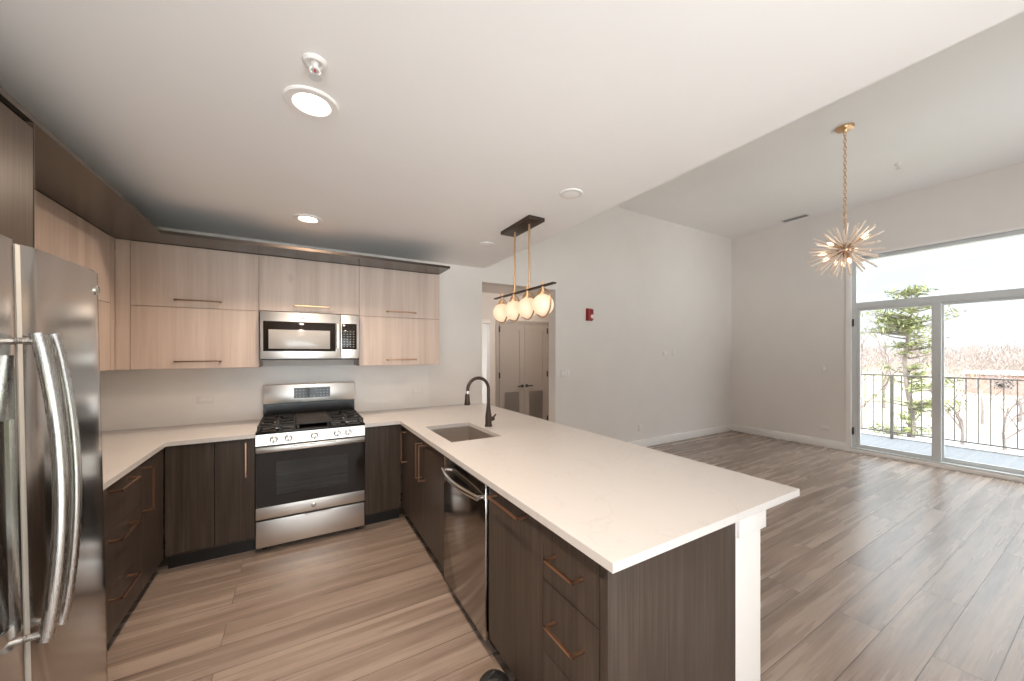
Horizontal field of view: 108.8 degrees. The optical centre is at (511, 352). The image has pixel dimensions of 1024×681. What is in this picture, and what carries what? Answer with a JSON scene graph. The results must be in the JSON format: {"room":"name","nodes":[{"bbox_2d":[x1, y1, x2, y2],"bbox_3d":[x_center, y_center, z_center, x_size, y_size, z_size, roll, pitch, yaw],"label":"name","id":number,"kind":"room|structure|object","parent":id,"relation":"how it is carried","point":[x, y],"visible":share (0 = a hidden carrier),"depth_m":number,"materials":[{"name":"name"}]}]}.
{"room":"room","nodes":[
{"label":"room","id":0,"kind":"room"},
{"bbox_2d":[158,206,731,537],"bbox_3d":[0.524,-0.360,5.083,9.000,3.760,0.160,0,0,-30],"label":"wall","id":1,"kind":"structure","parent":0,"point":[651,285],"depth_m":5.64,"materials":[{"name":"beige paint"}]},
{"bbox_2d":[115,239,262,369],"bbox_3d":[-2.543,-0.346,2.965,0.843,0.933,0.417,0,0,-30],"label":"upper cabinet","id":2,"kind":"object","parent":1,"relation":"attached to","point":[177,307],"visible":1,"depth_m":2.79,"materials":[{"name":"brown wood"}]},
{"bbox_2d":[100,365,428,430],"bbox_3d":[-2.130,0.362,3.438,2.758,0.485,0.012,0,0,-30],"label":"backsplash","id":3,"kind":"structure","parent":1,"relation":"attached to","point":[134,398],"depth_m":3.21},
{"bbox_2d":[196,395,213,403],"bbox_3d":[-2.629,0.398,3.137,0.116,0.072,0.008,0,0,-30],"label":"wall outlet","id":4,"kind":"object","parent":3,"relation":"attached to","point":[201,399],"visible":1,"depth_m":3.13,"materials":[{"name":"white plastic"}]},
{"bbox_2d":[259,255,358,315],"bbox_3d":[-1.845,-0.583,3.371,0.771,0.461,0.417,0,0,-30],"label":"upper cabinet","id":5,"kind":"object","parent":1,"relation":"attached to","point":[285,284],"visible":0.99,"depth_m":3.21,"materials":[{"name":"brown wood"}]},
{"bbox_2d":[260,311,358,359],"bbox_3d":[-1.832,-0.143,3.352,0.758,0.406,0.453,0,0,-30],"label":"microwave","id":6,"kind":"object","parent":5,"relation":"attached to","point":[283,335],"visible":1,"depth_m":3.17,"materials":[{"name":"silver metal"}]},
{"bbox_2d":[354,266,438,365],"bbox_3d":[-1.176,-0.346,3.760,0.779,0.933,0.417,0,0,-30],"label":"upper cabinet","id":7,"kind":"object","parent":1,"relation":"attached to","point":[399,310],"visible":1,"depth_m":3.60,"materials":[{"name":"brown wood"}]},
{"bbox_2d":[0,87,449,274],"bbox_3d":[-1.366,-0.826,2.121,2.752,0.022,3.060,0,0,-30],"label":"crown molding","id":8,"kind":"structure","parent":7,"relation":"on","point":[61,175],"depth_m":2.14,"materials":[{"name":"brown laminate"}]},
{"bbox_2d":[560,369,569,377],"bbox_3d":[0.745,0.285,5.113,0.165,0.116,0.011,0,0,-30],"label":"light switch","id":9,"kind":"object","parent":1,"relation":"attached to","point":[564,373],"visible":1,"depth_m":5.10,"materials":[{"name":"white plastic"}]},
{"bbox_2d":[586,308,593,320],"bbox_3d":[1.139,-0.558,5.309,0.124,0.180,0.070,0,0,-30],"label":"fire alarm","id":10,"kind":"object","parent":1,"relation":"attached to","point":[589,312],"visible":1,"depth_m":5.29,"materials":[{"name":"red plastic"}]},
{"bbox_2d":[629,424,731,446],"bbox_3d":[2.461,1.458,6.109,4.300,0.125,0.016,0,0,-30],"label":"baseboard","id":11,"kind":"structure","parent":1,"relation":"attached to","point":[708,431],"depth_m":6.39,"materials":[{"name":"white paint"}]},
{"bbox_2d":[482,324,486,403],"bbox_3d":[-1.148,0.245,8.553,4.020,2.550,0.100,0,0,-30],"label":"wall","id":12,"kind":"structure","parent":0,"point":[484,326],"depth_m":8.78,"materials":[{"name":"beige paint"}]},
{"bbox_2d":[0,0,1006,267],"bbox_3d":[-0.551,-1.084,1.160,3.515,0.100,5.560,0,0,-30],"label":"ceiling","id":13,"kind":"structure","parent":0,"point":[458,122],"depth_m":1.45,"materials":[{"name":"white paint"}]},
{"bbox_2d":[293,214,321,223],"bbox_3d":[-1.569,-1.029,2.816,0.196,0.010,0.196,0,0,-30],"label":"recessed light","id":14,"kind":"object","parent":13,"relation":"in","point":[305,218],"visible":1,"depth_m":2.81,"materials":[{"name":"white paint"}]},
{"bbox_2d":[299,216,316,220],"bbox_3d":[-1.569,-1.031,2.816,0.120,0.002,0.120,0,0,-30],"label":"diffuser","id":15,"kind":"object","parent":14,"relation":"attached to","point":[301,218],"depth_m":2.81,"materials":[{"name":"white plastic"}]},
{"bbox_2d":[283,85,338,119],"bbox_3d":[-0.827,-1.029,1.514,0.204,0.010,0.204,0,0,-30],"label":"recessed light","id":16,"kind":"object","parent":13,"relation":"in","point":[310,102],"visible":1,"depth_m":1.51,"materials":[{"name":"white paint"}]},
{"bbox_2d":[295,93,328,112],"bbox_3d":[-0.827,-1.031,1.514,0.124,0.002,0.124,0,0,-30],"label":"diffuser","id":17,"kind":"object","parent":16,"relation":"attached to","point":[304,102],"depth_m":1.51,"materials":[{"name":"white plastic"}]},
{"bbox_2d":[302,52,327,81],"bbox_3d":[-0.699,-1.006,1.300,0.080,0.056,0.080,0,0,-30],"label":"sprinkler","id":18,"kind":"object","parent":13,"relation":"attached to","point":[314,62],"visible":1,"depth_m":1.29,"materials":[{"name":"white plastic"}]},
{"bbox_2d":[478,242,493,246],"bbox_3d":[-0.247,-1.029,3.476,0.150,0.010,0.150,0,0,-30],"label":"ceiling speaker","id":19,"kind":"object","parent":13,"relation":"attached to","point":[483,244],"visible":1,"depth_m":3.46,"materials":[{"name":"white plastic"}]},
{"bbox_2d":[493,215,555,323],"bbox_3d":[0.074,-0.646,2.965,0.160,0.776,0.900,0,0,-30],"label":"pendant light","id":20,"kind":"object","parent":13,"relation":"hanging from","point":[542,304],"visible":1,"depth_m":2.85,"materials":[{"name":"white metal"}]},
{"bbox_2d":[493,294,508,323],"bbox_3d":[-0.087,-0.391,3.241,0.160,0.265,0.204,0,0,-30],"label":"globe shade","id":21,"kind":"object","parent":20,"relation":"attached to","point":[499,311],"depth_m":3.19,"materials":[{"name":"white glass"}]},
{"bbox_2d":[505,290,520,321],"bbox_3d":[0.018,-0.391,3.061,0.160,0.265,0.204,0,0,-30],"label":"globe shade","id":22,"kind":"object","parent":20,"relation":"attached to","point":[511,311],"depth_m":3.01,"materials":[{"name":"white glass"}]},
{"bbox_2d":[517,286,535,319],"bbox_3d":[0.123,-0.391,2.881,0.160,0.265,0.204,0,0,-30],"label":"globe shade","id":23,"kind":"object","parent":20,"relation":"attached to","point":[525,309],"depth_m":2.83,"materials":[{"name":"white glass"}]},
{"bbox_2d":[532,282,553,317],"bbox_3d":[0.228,-0.391,2.699,0.160,0.265,0.204,0,0,-30],"label":"globe shade","id":24,"kind":"object","parent":20,"relation":"attached to","point":[542,304],"depth_m":2.65,"materials":[{"name":"white glass"}]},
{"bbox_2d":[559,188,582,198],"bbox_3d":[0.382,-1.029,2.375,0.150,0.010,0.150,0,0,-30],"label":"ceiling speaker","id":25,"kind":"object","parent":13,"relation":"attached to","point":[572,193],"visible":1,"depth_m":2.36,"materials":[{"name":"white plastic"}]},
{"bbox_2d":[482,292,548,405],"bbox_3d":[0.010,0.245,6.578,3.765,2.550,0.120,0,0,-30],"label":"wall","id":26,"kind":"structure","parent":0,"point":[489,303],"depth_m":6.32,"materials":[{"name":"beige paint"}]},
{"bbox_2d":[499,323,523,413],"bbox_3d":[0.002,0.497,6.456,0.517,2.025,0.082,0,0,-30],"label":"door","id":27,"kind":"structure","parent":26,"relation":"in","point":[511,336],"depth_m":6.48,"materials":[{"name":"grey paint"}]},
{"bbox_2d":[505,392,518,412],"bbox_3d":[-0.007,1.005,6.484,0.305,0.630,0.026,0,0,-30],"label":"vent grille","id":28,"kind":"object","parent":27,"relation":"attached to","point":[511,398],"depth_m":6.48,"materials":[{"name":"brown"}]},
{"bbox_2d":[496,320,548,420],"bbox_3d":[0.211,0.470,6.615,1.140,2.100,0.018,0,0,-30],"label":"trim","id":29,"kind":"structure","parent":26,"relation":"attached to","point":[507,321],"depth_m":6.50,"materials":[{"name":"grey paint"}]},
{"bbox_2d":[524,324,547,419],"bbox_3d":[0.452,0.497,6.718,0.517,2.025,0.082,0,0,-30],"label":"door","id":30,"kind":"structure","parent":26,"relation":"in","point":[535,336],"depth_m":6.73,"materials":[{"name":"grey paint"}]},
{"bbox_2d":[529,390,542,418],"bbox_3d":[0.433,1.005,6.740,0.305,0.630,0.026,0,0,-30],"label":"vent grille","id":31,"kind":"object","parent":30,"relation":"attached to","point":[535,396],"depth_m":6.74,"materials":[{"name":"brown"}]},
{"bbox_2d":[482,285,548,296],"bbox_3d":[-0.215,-1.080,6.950,4.020,0.100,3.810,0,0,-30],"label":"ceiling","id":32,"kind":"structure","parent":0,"point":[485,288],"depth_m":6.04,"materials":[{"name":"white paint"}]},
{"bbox_2d":[107,431,1023,680],"bbox_3d":[0.872,1.580,4.187,9.020,0.120,9.680,0,0,-30],"label":"floor","id":33,"kind":"structure","parent":0,"point":[879,569],"depth_m":2.31,"materials":[{"name":"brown wood"}]},
{"bbox_2d":[26,122,34,247],"bbox_3d":[-1.988,0.353,1.131,0.675,2.333,0.004,0,0,-30],"label":"panel","id":34,"kind":"object","parent":33,"relation":"on","point":[31,125],"visible":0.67,"depth_m":1.30,"materials":[{"name":"brown laminate"}]},
{"bbox_2d":[0,234,107,680],"bbox_3d":[-1.616,0.606,0.814,0.897,1.812,0.908,-1,1,-30],"label":"refrigerator","id":35,"kind":"object","parent":33,"relation":"on","point":[53,626],"visible":1,"depth_m":1.02,"materials":[{"name":"grey metal"}]},
{"bbox_2d":[103,464,141,642],"bbox_3d":[-2.294,1.078,1.722,0.739,0.884,0.615,0,0,-30],"label":"base cabinet","id":36,"kind":"object","parent":33,"relation":"on","point":[121,499],"visible":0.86,"depth_m":1.91,"materials":[{"name":"brown laminate"}]},
{"bbox_2d":[102,419,260,489],"bbox_3d":[-2.284,0.621,2.162,1.206,0.030,2.065,0,0,-30],"label":"countertop","id":37,"kind":"structure","parent":36,"relation":"on","point":[123,451],"depth_m":2.58,"materials":[{"name":"white stone"}]},
{"bbox_2d":[140,449,162,590],"bbox_3d":[-2.559,1.078,2.178,0.739,0.884,0.440,0,0,-30],"label":"base cabinet","id":38,"kind":"object","parent":33,"relation":"on","point":[151,503],"visible":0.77,"depth_m":2.29,"materials":[{"name":"brown laminate"}]},
{"bbox_2d":[165,438,255,568],"bbox_3d":[-2.320,1.078,2.912,0.509,0.884,0.733,0,0,-30],"label":"base cabinet","id":39,"kind":"object","parent":33,"relation":"on","point":[210,487],"visible":0.88,"depth_m":2.64,"materials":[{"name":"brown laminate"}]},
{"bbox_2d":[255,382,364,549],"bbox_3d":[-1.749,0.905,3.210,0.768,1.230,0.752,0,0,-30],"label":"gas range","id":40,"kind":"object","parent":33,"relation":"on","point":[310,437],"visible":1,"depth_m":2.97,"materials":[{"name":"silver metal"}]},
{"bbox_2d":[255,436,364,520],"bbox_3d":[-1.592,0.983,2.940,0.764,0.550,0.070,0,0,-30],"label":"oven","id":41,"kind":"object","parent":40,"relation":"in","point":[300,477],"depth_m":2.91,"materials":[{"name":"silver metal"}]},
{"bbox_2d":[255,413,364,434],"bbox_3d":[-1.742,0.605,3.199,0.768,0.020,0.638,0,0,-30],"label":"cooktop","id":42,"kind":"object","parent":40,"relation":"in","point":[354,424],"depth_m":2.98,"materials":[{"name":"black metal"}]},
{"bbox_2d":[363,424,400,525],"bbox_3d":[-1.308,1.078,3.531,0.308,0.884,0.680,0,0,-30],"label":"base cabinet","id":43,"kind":"object","parent":33,"relation":"on","point":[382,502],"visible":0.67,"depth_m":3.24,"materials":[{"name":"brown laminate"}]},
{"bbox_2d":[400,426,407,515],"bbox_3d":[-0.675,1.078,3.402,0.743,0.884,0.220,0,0,-30],"label":"base cabinet","id":44,"kind":"object","parent":33,"relation":"on","point":[404,434],"visible":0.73,"depth_m":3.22,"materials":[{"name":"brown laminate"}]},
{"bbox_2d":[408,430,443,569],"bbox_3d":[-0.387,1.078,2.908,0.743,0.884,0.925,0,0,-30],"label":"base cabinet","id":45,"kind":"object","parent":33,"relation":"on","point":[425,463],"visible":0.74,"depth_m":2.67,"materials":[{"name":"brown laminate"}]},
{"bbox_2d":[358,403,799,572],"bbox_3d":[-0.166,0.621,2.690,1.440,0.030,3.284,0,0,-30],"label":"countertop","id":46,"kind":"structure","parent":45,"relation":"on","point":[621,504],"depth_m":1.73,"materials":[{"name":"white stone"}]},
{"bbox_2d":[431,426,493,441],"bbox_3d":[-0.395,0.747,2.845,0.414,0.221,0.639,0,0,-30],"label":"sink","id":47,"kind":"object","parent":46,"relation":"in","point":[462,433],"visible":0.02,"depth_m":3.13,"materials":[{"name":"silver metal"}]},
{"bbox_2d":[464,376,495,426],"bbox_3d":[-0.250,0.398,3.001,0.303,0.416,0.072,0,0,-30],"label":"kitchen faucet","id":48,"kind":"object","parent":46,"relation":"on","point":[489,418],"visible":1,"depth_m":3.00,"materials":[{"name":"brown metal"}]},
{"bbox_2d":[485,402,491,426],"bbox_3d":[-0.195,0.506,3.028,0.062,0.200,0.062,0,0,-30],"label":"handle","id":49,"kind":"object","parent":48,"relation":"on","point":[488,416],"depth_m":3.01,"materials":[{"name":"brown metal"}]},
{"bbox_2d":[441,455,499,654],"bbox_3d":[-0.009,1.081,2.232,0.770,0.878,0.608,0,0,-30],"label":"dishwasher","id":50,"kind":"object","parent":33,"relation":"on","point":[466,504],"visible":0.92,"depth_m":2.00,"materials":[{"name":"silver metal"}]},
{"bbox_2d":[479,669,508,680],"bbox_3d":[-0.078,1.446,1.581,0.141,0.149,0.141,0,0,-30],"label":"bag","id":51,"kind":"object","parent":33,"relation":"on","point":[493,674],"visible":1,"depth_m":1.58,"materials":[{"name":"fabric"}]},
{"bbox_2d":[486,487,543,680],"bbox_3d":[0.277,1.078,1.768,0.743,0.884,0.466,0,0,-30],"label":"base cabinet","id":52,"kind":"object","parent":33,"relation":"on","point":[516,578],"visible":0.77,"depth_m":1.58,"materials":[{"name":"brown laminate"}]},
{"bbox_2d":[543,525,599,680],"bbox_3d":[0.472,1.078,1.432,0.743,0.884,0.311,0,0,-30],"label":"base cabinet","id":53,"kind":"object","parent":33,"relation":"on","point":[571,581],"visible":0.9,"depth_m":1.26,"materials":[{"name":"brown laminate"}]},
{"bbox_2d":[600,523,735,680],"bbox_3d":[0.582,1.078,1.297,0.694,0.884,0.033,0,0,-30],"label":"end panel","id":54,"kind":"object","parent":33,"relation":"on","point":[670,615],"visible":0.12,"depth_m":1.27,"materials":[{"name":"brown laminate"}]},
{"bbox_2d":[477,0,1023,268],"bbox_3d":[0.971,-1.637,2.040,0.100,1.206,5.553,0,0,-29],"label":"ceiling beam","id":55,"kind":"structure","parent":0,"point":[1007,9],"depth_m":1.49,"materials":[{"name":"white paint"}]},
{"bbox_2d":[736,510,765,680],"bbox_3d":[0.171,1.079,2.906,0.212,0.883,3.249,0,0,-30],"label":"wall","id":56,"kind":"structure","parent":0,"point":[747,529],"depth_m":1.50,"materials":[{"name":"white paint"}]},
{"bbox_2d":[615,11,1023,238],"bbox_3d":[3.339,-2.300,3.418,5.810,0.120,5.870,0,0,-30],"label":"ceiling","id":57,"kind":"structure","parent":0,"point":[956,112],"depth_m":3.99,"materials":[{"name":"white paint"}]},
{"bbox_2d":[781,213,810,222],"bbox_3d":[4.696,-2.234,6.077,0.140,0.012,0.380,0,0,-30],"label":"ceiling vent","id":58,"kind":"object","parent":57,"relation":"in","point":[806,214],"visible":1,"depth_m":6.07,"materials":[{"name":"white plastic"}]},
{"bbox_2d":[806,123,884,278],"bbox_3d":[3.290,-1.496,3.637,0.571,1.487,0.580,0,0,-30],"label":"chandelier","id":59,"kind":"object","parent":57,"relation":"hanging from","point":[841,252],"visible":1,"depth_m":3.60,"materials":[{"name":"gold metal"}]},
{"bbox_2d":[827,242,840,247],"bbox_3d":[3.170,-1.058,3.604,0.153,0.057,0.066,0,0,-30],"label":"bulb","id":60,"kind":"object","parent":59,"relation":"attached to","point":[830,244],"depth_m":3.60,"materials":[{"name":"beige glass"}]},
{"bbox_2d":[846,253,851,262],"bbox_3d":[3.260,-0.922,3.553,0.102,0.131,0.072,0,0,-30],"label":"bulb","id":61,"kind":"object","parent":59,"relation":"attached to","point":[848,259],"depth_m":3.55,"materials":[{"name":"beige glass"}]},
{"bbox_2d":[732,162,1023,442],"bbox_3d":[5.780,-0.360,4.839,0.160,3.760,5.550,0,0,-30],"label":"wall","id":62,"kind":"structure","parent":0,"point":[789,318],"depth_m":6.09,"materials":[{"name":"beige paint"}]},
{"bbox_2d":[732,424,845,450],"bbox_3d":[4.751,1.458,6.433,0.016,0.125,1.727,0,0,-30],"label":"baseboard","id":63,"kind":"structure","parent":62,"relation":"attached to","point":[750,430],"depth_m":6.30,"materials":[{"name":"white paint"}]},
{"bbox_2d":[820,425,828,430],"bbox_3d":[5.055,1.212,5.918,0.008,0.072,0.116,0,0,-30],"label":"wall outlet","id":64,"kind":"object","parent":62,"relation":"attached to","point":[822,427],"visible":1,"depth_m":5.92,"materials":[{"name":"white plastic"}]},
{"bbox_2d":[822,365,827,372],"bbox_3d":[5.054,0.258,5.917,0.011,0.116,0.075,0,0,-30],"label":"light switch","id":65,"kind":"object","parent":62,"relation":"attached to","point":[824,367],"visible":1,"depth_m":5.91,"materials":[{"name":"white plastic"}]},
{"bbox_2d":[846,226,1023,451],"bbox_3d":[5.712,0.018,4.802,0.036,3.005,2.055,0,0,-30],"label":"trim","id":66,"kind":"structure","parent":62,"relation":"attached to","point":[848,277],"depth_m":5.64,"materials":[{"name":"white paint"}]},
{"bbox_2d":[850,229,1023,478],"bbox_3d":[5.750,0.033,4.822,0.130,2.975,1.950,0,0,-30],"label":"sliding door frame","id":67,"kind":"structure","parent":62,"relation":"in","point":[938,303],"depth_m":4.91,"materials":[{"name":"grey metal"}]},
{"bbox_2d":[851,449,1023,482],"bbox_3d":[5.704,1.495,4.791,0.039,0.050,1.944,0,0,-30],"label":"trim","id":68,"kind":"structure","parent":62,"relation":"attached to","point":[976,472],"depth_m":4.81,"materials":[{"name":"white paint"}]},
{"bbox_2d":[861,434,1023,469],"bbox_3d":[6.193,1.552,5.571,1.290,0.175,5.800,0,0,-30],"label":"floor","id":69,"kind":"structure","parent":0,"point":[1009,461],"depth_m":5.39,"materials":[{"name":"grey concrete"}]},
{"bbox_2d":[861,374,1023,449],"bbox_3d":[6.707,0.917,5.871,0.040,1.095,5.600,0,0,-30],"label":"balcony railing","id":70,"kind":"object","parent":69,"relation":"on","point":[891,431],"visible":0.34,"depth_m":5.72,"materials":[{"name":"brown metal"}]},
{"bbox_2d":[861,431,1023,456],"bbox_3d":[6.846,1.607,5.951,0.220,0.325,5.800,0,0,-30],"label":"trim","id":71,"kind":"structure","parent":69,"relation":"attached to","point":[862,432],"depth_m":5.72,"materials":[{"name":"grey"}]},
{"bbox_3d":[-1.998,0.193,0.312,0.160,2.654,5.870,0,0,-30],"label":"wall","id":72,"kind":"structure","parent":0,"visible":0},
{"bbox_2d":[0,101,32,247],"bbox_3d":[-1.751,-0.582,0.724,0.675,0.463,0.933,0,0,-30],"label":"upper cabinet","id":73,"kind":"object","parent":72,"relation":"attached to","point":[16,136],"visible":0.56,"depth_m":1.22,"materials":[{"name":"brown laminate"}]},
{"bbox_2d":[35,190,114,370],"bbox_3d":[-2.680,-0.346,2.038,0.397,0.933,1.119,0,0,-30],"label":"upper cabinet","id":74,"kind":"object","parent":72,"relation":"attached to","point":[59,232],"visible":0.18,"depth_m":2.25,"materials":[{"name":"brown wood"}]},
{"label":"outside","id":75,"kind":"structure","parent":0,"visible":0},
{"bbox_2d":[862,359,1023,438],"bbox_3d":[174.700,5.620,124.819,412.450,0.200,560.000,0,0,-30],"label":"ground","id":76,"kind":"structure","parent":75,"point":[972,408],"depth_m":35.79,"materials":[{"name":"white snow"}]},
{"bbox_2d":[861,329,931,408],"bbox_3d":[36.370,1.462,35.130,4.799,8.142,5.865,0,0,-20],"label":"bare tree","id":77,"kind":"object","parent":76,"relation":"on","point":[875,356],"visible":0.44,"depth_m":35.47,"materials":[{"name":"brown plant"}]},
{"bbox_2d":[861,341,1023,376],"bbox_3d":[102.775,1.546,100.647,76.264,8.894,77.795,0,0,-30],"label":"woods","id":78,"kind":"object","parent":76,"relation":"on","point":[1013,356],"visible":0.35,"depth_m":80.38,"materials":[{"name":"brown plant"}]},
{"bbox_2d":[945,358,1023,424],"bbox_3d":[37.658,2.931,28.802,4.162,5.195,4.279,0,0,-2],"label":"bare tree","id":79,"kind":"object","parent":76,"relation":"on","point":[983,405],"visible":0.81,"depth_m":28.54,"materials":[{"name":"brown plant"}]},
{"bbox_2d":[961,370,1023,395],"bbox_3d":[72.074,4.070,46.199,10.600,2.900,18.100,0,0,-30],"label":"brick building","id":80,"kind":"structure","parent":76,"relation":"on","point":[983,385],"depth_m":49.37,"materials":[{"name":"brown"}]},
{"bbox_2d":[982,361,1023,421],"bbox_3d":[42.156,3.088,29.762,3.626,4.883,5.038,0,0,-21],"label":"bare tree","id":81,"kind":"object","parent":76,"relation":"on","point":[999,375],"visible":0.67,"depth_m":30.38,"materials":[{"name":"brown plant"}]},
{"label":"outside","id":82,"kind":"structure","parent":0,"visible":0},
{"bbox_2d":[863,420,1023,452],"bbox_3d":[23.413,5.505,19.412,20.000,0.030,70.000,0,0,-30],"label":"ground","id":83,"kind":"structure","parent":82,"point":[949,434],"depth_m":23.25,"materials":[{"name":"white snow"}]},
{"bbox_2d":[861,326,968,429],"bbox_3d":[25.427,1.832,25.251,5.929,7.398,6.095,0,0,2],"label":"bare tree","id":84,"kind":"object","parent":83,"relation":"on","point":[866,347],"visible":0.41,"depth_m":24.66,"materials":[{"name":"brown plant"}]},
{"bbox_2d":[861,284,973,437],"bbox_3d":[17.654,1.227,16.270,3.357,8.625,3.662,0,0,-30],"label":"conifer tree","id":85,"kind":"object","parent":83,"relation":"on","point":[902,325],"visible":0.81,"depth_m":16.15,"materials":[{"name":"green plant"}]},
{"bbox_2d":[886,375,981,444],"bbox_3d":[24.298,3.303,21.653,3.306,4.452,4.594,0,0,30],"label":"bare tree","id":86,"kind":"object","parent":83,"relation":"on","point":[960,424],"visible":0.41,"depth_m":20.67,"materials":[{"name":"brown plant"}]},
{"bbox_2d":[974,373,1023,450],"bbox_3d":[25.383,3.201,17.855,3.352,4.653,2.742,0,0,5],"label":"bare tree","id":87,"kind":"object","parent":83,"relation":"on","point":[1007,412],"visible":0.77,"depth_m":18.43,"materials":[{"name":"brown plant"}]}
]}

